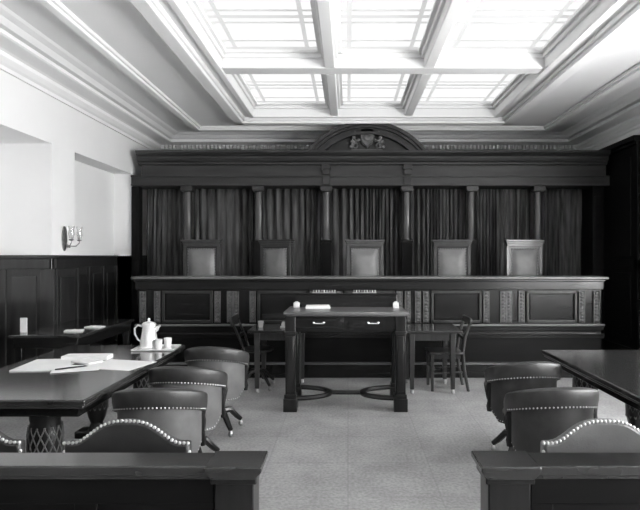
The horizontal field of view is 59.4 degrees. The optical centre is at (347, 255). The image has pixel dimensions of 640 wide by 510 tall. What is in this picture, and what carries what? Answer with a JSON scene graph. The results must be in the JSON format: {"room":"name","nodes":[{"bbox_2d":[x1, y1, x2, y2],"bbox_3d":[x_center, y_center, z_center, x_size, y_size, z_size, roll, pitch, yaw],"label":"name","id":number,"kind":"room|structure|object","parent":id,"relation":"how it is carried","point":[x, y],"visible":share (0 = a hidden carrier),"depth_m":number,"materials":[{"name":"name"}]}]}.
{"room":"courtroom","nodes":[
{"label":"courtroom","id":0,"kind":"room"},
{"bbox_2d":[0,70,148,344],"bbox_3d":[-3.850,-0.400,3.500,0.800,3.900,13.400,0,0,0],"label":"wall","id":1,"kind":"structure","parent":0,"point":[60,166],"depth_m":6.72,"materials":[{"name":"paint"}]},
{"bbox_2d":[62,226,81,250],"bbox_3d":[-3.362,-0.210,6.800,0.176,0.300,0.271,0,0,0],"label":"wall sconce","id":2,"kind":"object","parent":1,"relation":"attached to","point":[71,228],"visible":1,"depth_m":6.78,"materials":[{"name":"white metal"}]},
{"bbox_2d":[0,255,146,367],"bbox_3d":[-3.740,0.770,3.500,0.720,1.560,13.400,0,0,0],"label":"wall paneling","id":3,"kind":"structure","parent":1,"relation":"attached to","point":[76,287],"depth_m":6.48,"materials":[{"name":"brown wood"}]},
{"bbox_2d":[0,3,176,149],"bbox_3d":[-3.200,-2.010,3.500,0.500,0.320,13.400,0,0,0],"label":"trim","id":4,"kind":"structure","parent":1,"relation":"attached to","point":[28,55],"depth_m":6.48,"materials":[{"name":"paint"}]},
{"bbox_2d":[0,378,627,509],"bbox_3d":[0.075,1.600,3.500,8.650,0.100,13.800,0,0,0],"label":"floor","id":5,"kind":"structure","parent":0,"point":[336,452],"depth_m":4.76,"materials":[{"name":"carpet"}]},
{"bbox_2d":[0,431,25,452],"bbox_3d":[-1.607,1.109,2.520,0.524,0.883,0.480,0,0,-2],"label":"chair","id":6,"kind":"object","parent":5,"relation":"on","point":[8,444],"visible":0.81,"depth_m":2.29,"materials":[{"name":"leather"}]},
{"bbox_2d":[9,319,133,362],"bbox_3d":[-3.010,1.167,6.260,0.700,0.765,1.440,0,0,0],"label":"table","id":7,"kind":"object","parent":5,"relation":"on","point":[53,336],"visible":0.51,"depth_m":5.78,"materials":[{"name":"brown wood"}]},
{"bbox_2d":[20,318,26,331],"bbox_3d":[-3.330,0.710,5.750,0.070,0.150,0.008,0,0,0],"label":"card","id":8,"kind":"object","parent":7,"relation":"on","point":[23,321],"visible":1,"depth_m":5.75,"materials":[{"name":"paper"}]},
{"bbox_2d":[64,329,83,331],"bbox_3d":[-2.860,0.774,5.850,0.180,0.021,0.120,0,0,-17],"label":"document","id":9,"kind":"object","parent":7,"relation":"on","point":[68,330],"visible":1,"depth_m":5.81,"materials":[{"name":"paper"}]},
{"bbox_2d":[84,325,104,327],"bbox_3d":[-2.780,0.774,6.150,0.180,0.021,0.120,0,0,11],"label":"document","id":10,"kind":"object","parent":7,"relation":"on","point":[95,326],"visible":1,"depth_m":6.12,"materials":[{"name":"paper"}]},
{"bbox_2d":[0,345,184,452],"bbox_3d":[-1.952,1.170,4.025,1.015,0.760,1.910,0,0,0],"label":"table","id":11,"kind":"object","parent":5,"relation":"on","point":[44,397],"visible":0.5,"depth_m":3.43,"materials":[{"name":"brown wood"}]},
{"bbox_2d":[9,359,77,371],"bbox_3d":[-2.170,0.785,4.050,0.330,0.008,0.420,0,0,-6],"label":"paper","id":12,"kind":"object","parent":11,"relation":"on","point":[38,364],"visible":0.93,"depth_m":4.00,"materials":[{"name":"white paper"}]},
{"bbox_2d":[71,358,102,364],"bbox_3d":[-1.920,0.775,4.120,0.200,0.012,0.120,0,0,29],"label":"note","id":13,"kind":"object","parent":12,"relation":"on","point":[86,361],"visible":1,"depth_m":4.09,"materials":[{"name":"paper"}]},
{"bbox_2d":[50,363,100,372],"bbox_3d":[-1.900,0.785,3.920,0.300,0.002,0.250,0,0,-20],"label":"paper","id":14,"kind":"object","parent":11,"relation":"on","point":[92,367],"visible":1,"depth_m":3.87,"materials":[{"name":"white paper"}]},
{"bbox_2d":[55,365,85,369],"bbox_3d":[-1.926,0.777,3.903,0.210,0.010,0.010,0,0,-40],"label":"pen","id":15,"kind":"object","parent":14,"relation":"on","point":[83,365],"visible":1,"depth_m":3.89,"materials":[{"name":"black plastic"}]},
{"bbox_2d":[61,353,112,359],"bbox_3d":[-2.000,0.774,4.300,0.340,0.030,0.130,0,0,-3],"label":"paper stack","id":16,"kind":"object","parent":11,"relation":"on","point":[98,356],"visible":0.93,"depth_m":4.24,"materials":[{"name":"white paper"}]},
{"bbox_2d":[96,359,154,370],"bbox_3d":[-1.660,0.788,4.060,0.400,0.002,0.340,0,0,14],"label":"paper","id":17,"kind":"object","parent":11,"relation":"on","point":[111,364],"visible":0.86,"depth_m":4.07,"materials":[{"name":"white paper"}]},
{"bbox_2d":[130,344,180,350],"bbox_3d":[-1.630,0.781,4.770,0.350,0.016,0.270,0,0,-3],"label":"tray","id":18,"kind":"object","parent":11,"relation":"on","point":[173,347],"visible":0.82,"depth_m":4.64,"materials":[{"name":"silver metal"}]},
{"bbox_2d":[134,318,160,348],"bbox_3d":[-1.708,0.654,4.771,0.174,0.254,0.170,0,0,43],"label":"coffee pot","id":19,"kind":"object","parent":18,"relation":"on","point":[149,328],"visible":0.95,"depth_m":4.72,"materials":[{"name":"white ceramic"}]},
{"bbox_2d":[154,339,161,348],"bbox_3d":[-1.595,0.741,4.710,0.066,0.080,0.066,0,0,0],"label":"tumbler","id":20,"kind":"object","parent":18,"relation":"on","point":[158,342],"visible":0.94,"depth_m":4.69,"materials":[{"name":"grey ceramic"}]},
{"bbox_2d":[164,337,171,347],"bbox_3d":[-1.545,0.741,4.800,0.066,0.080,0.066,0,0,0],"label":"tumbler","id":21,"kind":"object","parent":18,"relation":"on","point":[167,340],"visible":1,"depth_m":4.78,"materials":[{"name":"grey ceramic"}]},
{"bbox_2d":[62,418,191,452],"bbox_3d":[-0.903,1.109,2.520,0.524,0.883,0.480,0,0,0],"label":"chair","id":22,"kind":"object","parent":5,"relation":"on","point":[126,435],"visible":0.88,"depth_m":2.28,"materials":[{"name":"leather"}]},
{"bbox_2d":[0,451,267,509],"bbox_3d":[-1.828,1.135,1.990,3.064,0.830,0.170,0,0,0],"label":"railing","id":23,"kind":"object","parent":5,"relation":"on","point":[219,480],"visible":1,"depth_m":1.96,"materials":[{"name":"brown wood"}]},
{"bbox_2d":[131,187,141,344],"bbox_3d":[-3.382,0.223,8.967,0.125,2.655,0.165,0,0,0],"label":"post","id":24,"kind":"object","parent":5,"relation":"on","point":[136,192],"visible":0.61,"depth_m":8.90,"materials":[{"name":"black wood"}]},
{"bbox_2d":[111,388,207,452],"bbox_3d":[-1.162,1.157,3.457,0.572,0.786,0.506,0,0,-4],"label":"barrel chair","id":25,"kind":"object","parent":5,"relation":"on","point":[181,412],"visible":0.55,"depth_m":3.27,"materials":[{"name":"leather"}]},
{"bbox_2d":[148,366,227,452],"bbox_3d":[-1.177,1.157,4.107,0.572,0.786,0.506,0,0,4],"label":"barrel chair","id":26,"kind":"object","parent":5,"relation":"on","point":[213,382],"visible":0.56,"depth_m":3.95,"materials":[{"name":"grey leather"}]},
{"bbox_2d":[184,346,248,436],"bbox_3d":[-1.163,1.157,4.947,0.572,0.786,0.506,0,0,4],"label":"barrel chair","id":27,"kind":"object","parent":5,"relation":"on","point":[235,362],"visible":0.61,"depth_m":4.78,"materials":[{"name":"grey leather"}]},
{"bbox_2d":[230,314,274,390],"bbox_3d":[-1.117,1.125,6.620,0.475,0.850,0.380,0,0,0],"label":"swivel chair","id":28,"kind":"object","parent":5,"relation":"on","point":[234,319],"visible":0.62,"depth_m":6.54,"materials":[{"name":"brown wood"}]},
{"bbox_2d":[247,324,306,392],"bbox_3d":[-0.795,1.192,6.600,0.670,0.715,0.640,0,0,0],"label":"side table","id":29,"kind":"object","parent":5,"relation":"on","point":[268,331],"visible":0.66,"depth_m":6.34,"materials":[{"name":"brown wood"}]},
{"bbox_2d":[258,321,263,327],"bbox_3d":[-1.020,0.797,6.550,0.068,0.075,0.068,0,0,0],"label":"tumbler","id":30,"kind":"object","parent":29,"relation":"on","point":[260,323],"visible":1,"depth_m":6.53,"materials":[{"name":"grey glass"}]},
{"bbox_2d":[283,293,407,411],"bbox_3d":[-0.025,0.978,5.870,1.236,1.145,0.660,0,0,0],"label":"desk","id":31,"kind":"object","parent":5,"relation":"on","point":[348,312],"visible":0.99,"depth_m":5.60,"materials":[{"name":"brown wood"}]},
{"bbox_2d":[293,301,299,307],"bbox_3d":[-0.550,0.519,5.990,0.064,0.070,0.064,0,0,0],"label":"inkwell","id":32,"kind":"object","parent":31,"relation":"on","point":[296,304],"visible":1,"depth_m":5.96,"materials":[{"name":"grey ceramic"}]},
{"bbox_2d":[306,305,329,308],"bbox_3d":[-0.320,0.539,5.970,0.260,0.030,0.160,0,0,-3],"label":"document","id":33,"kind":"object","parent":31,"relation":"on","point":[307,306],"visible":1,"depth_m":5.89,"materials":[{"name":"paper"}]},
{"bbox_2d":[312,290,335,292],"bbox_3d":[-0.260,0.388,6.120,0.260,0.034,0.024,0,0,0],"label":"rack","id":34,"kind":"object","parent":31,"relation":"on","point":[313,290],"visible":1,"depth_m":6.11,"materials":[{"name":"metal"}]},
{"bbox_2d":[353,290,375,292],"bbox_3d":[0.180,0.388,6.120,0.260,0.034,0.024,0,0,0],"label":"rack","id":35,"kind":"object","parent":31,"relation":"on","point":[353,290],"visible":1,"depth_m":6.11,"materials":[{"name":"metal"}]},
{"bbox_2d":[393,301,398,307],"bbox_3d":[0.510,0.519,5.990,0.064,0.070,0.064,0,0,0],"label":"inkwell","id":36,"kind":"object","parent":31,"relation":"on","point":[395,303],"visible":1,"depth_m":5.96,"materials":[{"name":"grey ceramic"}]},
{"bbox_2d":[131,276,608,377],"bbox_3d":[0.275,0.906,7.275,6.040,1.287,0.410,0,0,0],"label":"bench","id":37,"kind":"object","parent":5,"relation":"on","point":[515,318],"visible":0.76,"depth_m":7.16,"materials":[{"name":"black wood"}]},
{"bbox_2d":[406,324,462,393],"bbox_3d":[0.945,1.192,6.570,0.670,0.715,0.660,0,0,0],"label":"side table","id":38,"kind":"object","parent":5,"relation":"on","point":[444,333],"visible":0.88,"depth_m":6.30,"materials":[{"name":"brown wood"}]},
{"bbox_2d":[425,315,471,391],"bbox_3d":[1.173,1.132,6.580,0.487,0.844,0.400,0,0,0],"label":"wooden chair","id":39,"kind":"object","parent":5,"relation":"on","point":[432,353],"visible":0.93,"depth_m":6.42,"materials":[{"name":"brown wood"}]},
{"bbox_2d":[484,361,560,450],"bbox_3d":[1.339,1.157,4.277,0.572,0.786,0.506,0,0,-5],"label":"barrel chair","id":40,"kind":"object","parent":5,"relation":"on","point":[501,379],"visible":0.52,"depth_m":4.10,"materials":[{"name":"black leather"}]},
{"bbox_2d":[502,387,598,452],"bbox_3d":[1.264,1.157,3.477,0.572,0.786,0.506,0,0,-4],"label":"barrel chair","id":41,"kind":"object","parent":5,"relation":"on","point":[530,416],"visible":0.66,"depth_m":3.29,"materials":[{"name":"leather"}]},
{"bbox_2d":[471,451,639,509],"bbox_3d":[2.283,1.135,1.990,3.655,0.830,0.170,0,0,0],"label":"railing","id":42,"kind":"object","parent":5,"relation":"on","point":[509,480],"visible":1,"depth_m":1.96,"materials":[{"name":"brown wood"}]},
{"bbox_2d":[540,418,639,452],"bbox_3d":[1.055,1.109,2.520,0.524,0.883,0.480,0,0,0],"label":"chair","id":43,"kind":"object","parent":5,"relation":"on","point":[597,435],"visible":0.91,"depth_m":2.28,"materials":[{"name":"leather"}]},
{"bbox_2d":[542,350,639,430],"bbox_3d":[2.145,1.170,3.860,1.030,0.760,1.720,0,0,0],"label":"table","id":44,"kind":"object","parent":5,"relation":"on","point":[616,373],"visible":0.62,"depth_m":4.08,"materials":[{"name":"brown wood"}]},
{"bbox_2d":[589,187,603,349],"bbox_3d":[3.980,0.223,8.967,0.180,2.655,0.165,0,0,0],"label":"post","id":45,"kind":"object","parent":5,"relation":"on","point":[596,194],"visible":0.58,"depth_m":8.90,"materials":[{"name":"black wood"}]},
{"bbox_3d":[0.275,1.300,8.700,5.750,0.500,2.400,0,0,0],"label":"dais","id":46,"kind":"object","parent":5,"relation":"on","visible":0},
{"bbox_2d":[180,186,194,275],"bbox_3d":[-2.570,-0.030,8.990,0.190,2.160,0.190,0,0,0],"label":"column","id":47,"kind":"structure","parent":46,"relation":"on","point":[187,202],"depth_m":8.93,"materials":[{"name":"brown wood"}]},
{"bbox_2d":[131,124,610,188],"bbox_3d":[0.355,-1.622,9.040,7.590,1.024,0.620,0,0,0],"label":"entablature","id":48,"kind":"object","parent":47,"relation":"on","point":[347,156],"visible":0.99,"depth_m":8.86,"materials":[{"name":"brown wood"}]},
{"bbox_2d":[147,189,183,275],"bbox_3d":[-2.958,0.213,9.245,0.727,2.636,0.149,0,0,-3],"label":"curtain","id":49,"kind":"object","parent":48,"relation":"hanging from","point":[164,206],"visible":0.45,"depth_m":9.22,"materials":[{"name":"fabric"}]},
{"bbox_2d":[194,188,254,275],"bbox_3d":[-2.000,-0.028,9.236,1.096,2.156,0.162,0,0,0],"label":"curtain","id":50,"kind":"object","parent":48,"relation":"hanging from","point":[227,215],"visible":0.5,"depth_m":9.23,"materials":[{"name":"fabric"}]},
{"bbox_2d":[263,189,321,275],"bbox_3d":[-0.886,-0.028,9.236,1.036,2.156,0.131,0,0,0],"label":"curtain","id":51,"kind":"object","parent":48,"relation":"hanging from","point":[296,214],"visible":0.51,"depth_m":9.23,"materials":[{"name":"fabric"}]},
{"bbox_2d":[331,189,402,275],"bbox_3d":[0.299,-0.028,9.234,1.232,2.156,0.154,0,0,0],"label":"curtain","id":52,"kind":"object","parent":48,"relation":"hanging from","point":[356,214],"visible":0.46,"depth_m":9.22,"materials":[{"name":"fabric"}]},
{"bbox_2d":[411,189,466,275],"bbox_3d":[1.458,-0.027,9.239,0.984,2.156,0.138,0,0,0],"label":"curtain","id":53,"kind":"object","parent":48,"relation":"hanging from","point":[436,214],"visible":0.52,"depth_m":9.22,"materials":[{"name":"fabric"}]},
{"bbox_2d":[476,189,530,275],"bbox_3d":[2.515,-0.028,9.237,1.025,2.156,0.151,0,0,0],"label":"curtain","id":54,"kind":"object","parent":48,"relation":"hanging from","point":[501,214],"visible":0.46,"depth_m":9.22,"materials":[{"name":"fabric"}]},
{"bbox_2d":[542,189,581,275],"bbox_3d":[3.471,0.213,9.236,0.808,2.636,0.161,0,0,0],"label":"curtain","id":55,"kind":"object","parent":48,"relation":"hanging from","point":[562,208],"visible":0.44,"depth_m":9.22,"materials":[{"name":"fabric"}]},
{"bbox_2d":[181,240,222,275],"bbox_3d":[-2.099,0.407,7.857,0.578,1.285,0.507,0,0,0],"label":"chair","id":56,"kind":"object","parent":46,"relation":"on","point":[200,257],"visible":0.53,"depth_m":8.01,"materials":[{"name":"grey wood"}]},
{"bbox_2d":[252,186,265,275],"bbox_3d":[-1.430,-0.030,8.990,0.190,2.160,0.190,0,0,0],"label":"column","id":57,"kind":"structure","parent":46,"relation":"on","point":[258,219],"depth_m":8.92,"materials":[{"name":"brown wood"}]},
{"bbox_2d":[258,239,294,275],"bbox_3d":[-1.126,0.407,7.879,0.578,1.285,0.507,0,0,28],"label":"chair","id":58,"kind":"object","parent":46,"relation":"on","point":[275,255],"visible":0.54,"depth_m":7.98,"materials":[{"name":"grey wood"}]},
{"bbox_2d":[320,186,332,275],"bbox_3d":[-0.345,-0.030,8.990,0.190,2.160,0.190,0,0,0],"label":"column","id":59,"kind":"structure","parent":46,"relation":"on","point":[326,240],"depth_m":8.92,"materials":[{"name":"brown wood"}]},
{"bbox_2d":[345,240,384,275],"bbox_3d":[0.265,0.407,7.858,0.578,1.285,0.507,0,0,-6],"label":"chair","id":60,"kind":"object","parent":46,"relation":"on","point":[363,257],"visible":0.62,"depth_m":8.00,"materials":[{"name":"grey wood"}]},
{"bbox_2d":[400,186,412,275],"bbox_3d":[0.943,-0.030,8.990,0.190,2.160,0.190,0,0,0],"label":"column","id":61,"kind":"structure","parent":46,"relation":"on","point":[406,240],"depth_m":8.92,"materials":[{"name":"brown wood"}]},
{"bbox_2d":[432,240,472,275],"bbox_3d":[1.485,0.407,7.857,0.578,1.285,0.507,0,0,3],"label":"chair","id":62,"kind":"object","parent":46,"relation":"on","point":[450,257],"visible":0.62,"depth_m":8.01,"materials":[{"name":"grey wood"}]},
{"bbox_2d":[464,186,478,275],"bbox_3d":[1.980,-0.030,8.990,0.190,2.160,0.190,0,0,0],"label":"column","id":63,"kind":"structure","parent":46,"relation":"on","point":[471,191],"depth_m":8.92,"materials":[{"name":"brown wood"}]},
{"bbox_2d":[503,240,544,275],"bbox_3d":[2.547,0.407,7.857,0.578,1.285,0.507,0,0,-5],"label":"chair","id":64,"kind":"object","parent":46,"relation":"on","point":[523,257],"visible":0.52,"depth_m":8.01,"materials":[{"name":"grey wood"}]},
{"bbox_2d":[530,186,545,275],"bbox_3d":[3.050,-0.030,8.990,0.190,2.160,0.190,0,0,0],"label":"column","id":65,"kind":"structure","parent":46,"relation":"on","point":[537,206],"depth_m":8.93,"materials":[{"name":"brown wood"}]},
{"bbox_2d":[0,0,639,131],"bbox_3d":[0.075,-2.300,3.500,8.650,0.300,13.400,0,0,0],"label":"ceiling","id":66,"kind":"structure","parent":0,"point":[118,23],"depth_m":6.35,"materials":[{"name":"paint"}]},
{"bbox_2d":[37,0,639,130],"bbox_3d":[0.400,-2.115,3.090,5.940,0.070,12.580,0,0,0],"label":"trim","id":67,"kind":"structure","parent":66,"relation":"attached to","point":[55,7],"depth_m":7.62,"materials":[{"name":"paint"}]},
{"bbox_2d":[222,0,543,115],"bbox_3d":[0.400,-2.300,5.425,3.700,0.300,6.350,0,0,0],"label":"trim","id":68,"kind":"structure","parent":66,"relation":"attached to","point":[431,63],"depth_m":6.41,"materials":[{"name":"paint"}]},
{"bbox_2d":[184,0,322,57],"bbox_3d":[-0.860,-2.310,5.425,1.180,0.100,1.970,0,0,0],"label":"window","id":69,"kind":"structure","parent":68,"relation":"in","point":[235,28],"depth_m":5.71,"materials":[{"name":"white glass"}]},
{"bbox_2d":[232,74,329,108],"bbox_3d":[-0.860,-2.310,7.615,1.180,0.100,1.970,0,0,0],"label":"window","id":70,"kind":"structure","parent":68,"relation":"in","point":[263,91],"depth_m":7.90,"materials":[{"name":"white glass"}]},
{"bbox_2d":[336,74,417,108],"bbox_3d":[0.360,-2.310,7.615,1.020,0.100,1.970,0,0,0],"label":"window","id":71,"kind":"structure","parent":68,"relation":"in","point":[354,91],"depth_m":7.87,"materials":[{"name":"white glass"}]},
{"bbox_2d":[331,0,445,57],"bbox_3d":[0.360,-2.310,5.425,1.020,0.100,1.970,0,0,0],"label":"window","id":72,"kind":"structure","parent":68,"relation":"in","point":[361,28],"depth_m":5.71,"materials":[{"name":"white glass"}]},
{"bbox_2d":[416,74,527,108],"bbox_3d":[1.620,-2.310,7.615,1.260,0.100,1.970,0,0,0],"label":"window","id":73,"kind":"structure","parent":68,"relation":"in","point":[441,91],"depth_m":7.92,"materials":[{"name":"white glass"}]},
{"bbox_2d":[439,0,601,57],"bbox_3d":[1.620,-2.310,5.425,1.260,0.100,1.970,0,0,0],"label":"window","id":74,"kind":"structure","parent":68,"relation":"in","point":[482,28],"depth_m":5.71,"materials":[{"name":"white glass"}]},
{"bbox_2d":[129,0,639,124],"bbox_3d":[0.400,-2.105,2.830,4.400,0.090,12.060,0,0,0],"label":"trim","id":75,"kind":"structure","parent":66,"relation":"attached to","point":[152,11],"depth_m":6.50,"materials":[{"name":"paint"}]},
{"bbox_2d":[166,0,625,117],"bbox_3d":[0.400,-2.140,5.425,3.840,0.020,6.490,0,0,0],"label":"trim","id":76,"kind":"structure","parent":66,"relation":"attached to","point":[173,4],"depth_m":6.29,"materials":[{"name":"paint"}]},
{"bbox_2d":[192,192,533,239],"bbox_3d":[0.075,-0.400,10.300,8.650,3.900,0.200,0,0,0],"label":"wall","id":77,"kind":"structure","parent":0,"point":[532,193],"depth_m":10.20,"materials":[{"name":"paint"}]},
{"bbox_2d":[161,132,575,149],"bbox_3d":[0.375,-2.010,9.950,7.650,0.320,0.500,0,0,0],"label":"trim","id":78,"kind":"structure","parent":77,"relation":"attached to","point":[180,140],"depth_m":9.89,"materials":[{"name":"paint"}]},
{"bbox_2d":[590,128,639,149],"bbox_3d":[4.300,-0.400,3.500,0.200,3.900,13.400,0,0,0],"label":"wall","id":79,"kind":"structure","parent":0,"point":[636,131],"depth_m":8.70,"materials":[{"name":"paint"}]},
{"bbox_2d":[562,87,639,149],"bbox_3d":[3.950,-2.010,3.500,0.500,0.320,13.400,0,0,0],"label":"trim","id":80,"kind":"structure","parent":79,"relation":"attached to","point":[621,116],"depth_m":8.53,"materials":[{"name":"paint"}]},
{"bbox_2d":[581,135,639,349],"bbox_3d":[4.140,-0.090,9.100,0.120,3.280,2.200,0,0,0],"label":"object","id":81,"kind":"structure","parent":79,"relation":"attached to","point":[622,197],"depth_m":8.49,"materials":[{"name":"black wood"}]},
{"bbox_2d":[637,299,639,349],"bbox_3d":[4.165,1.085,2.400,0.070,0.930,11.200,0,0,0],"label":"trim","id":82,"kind":"structure","parent":79,"relation":"attached to","point":[638,300],"depth_m":7.97,"materials":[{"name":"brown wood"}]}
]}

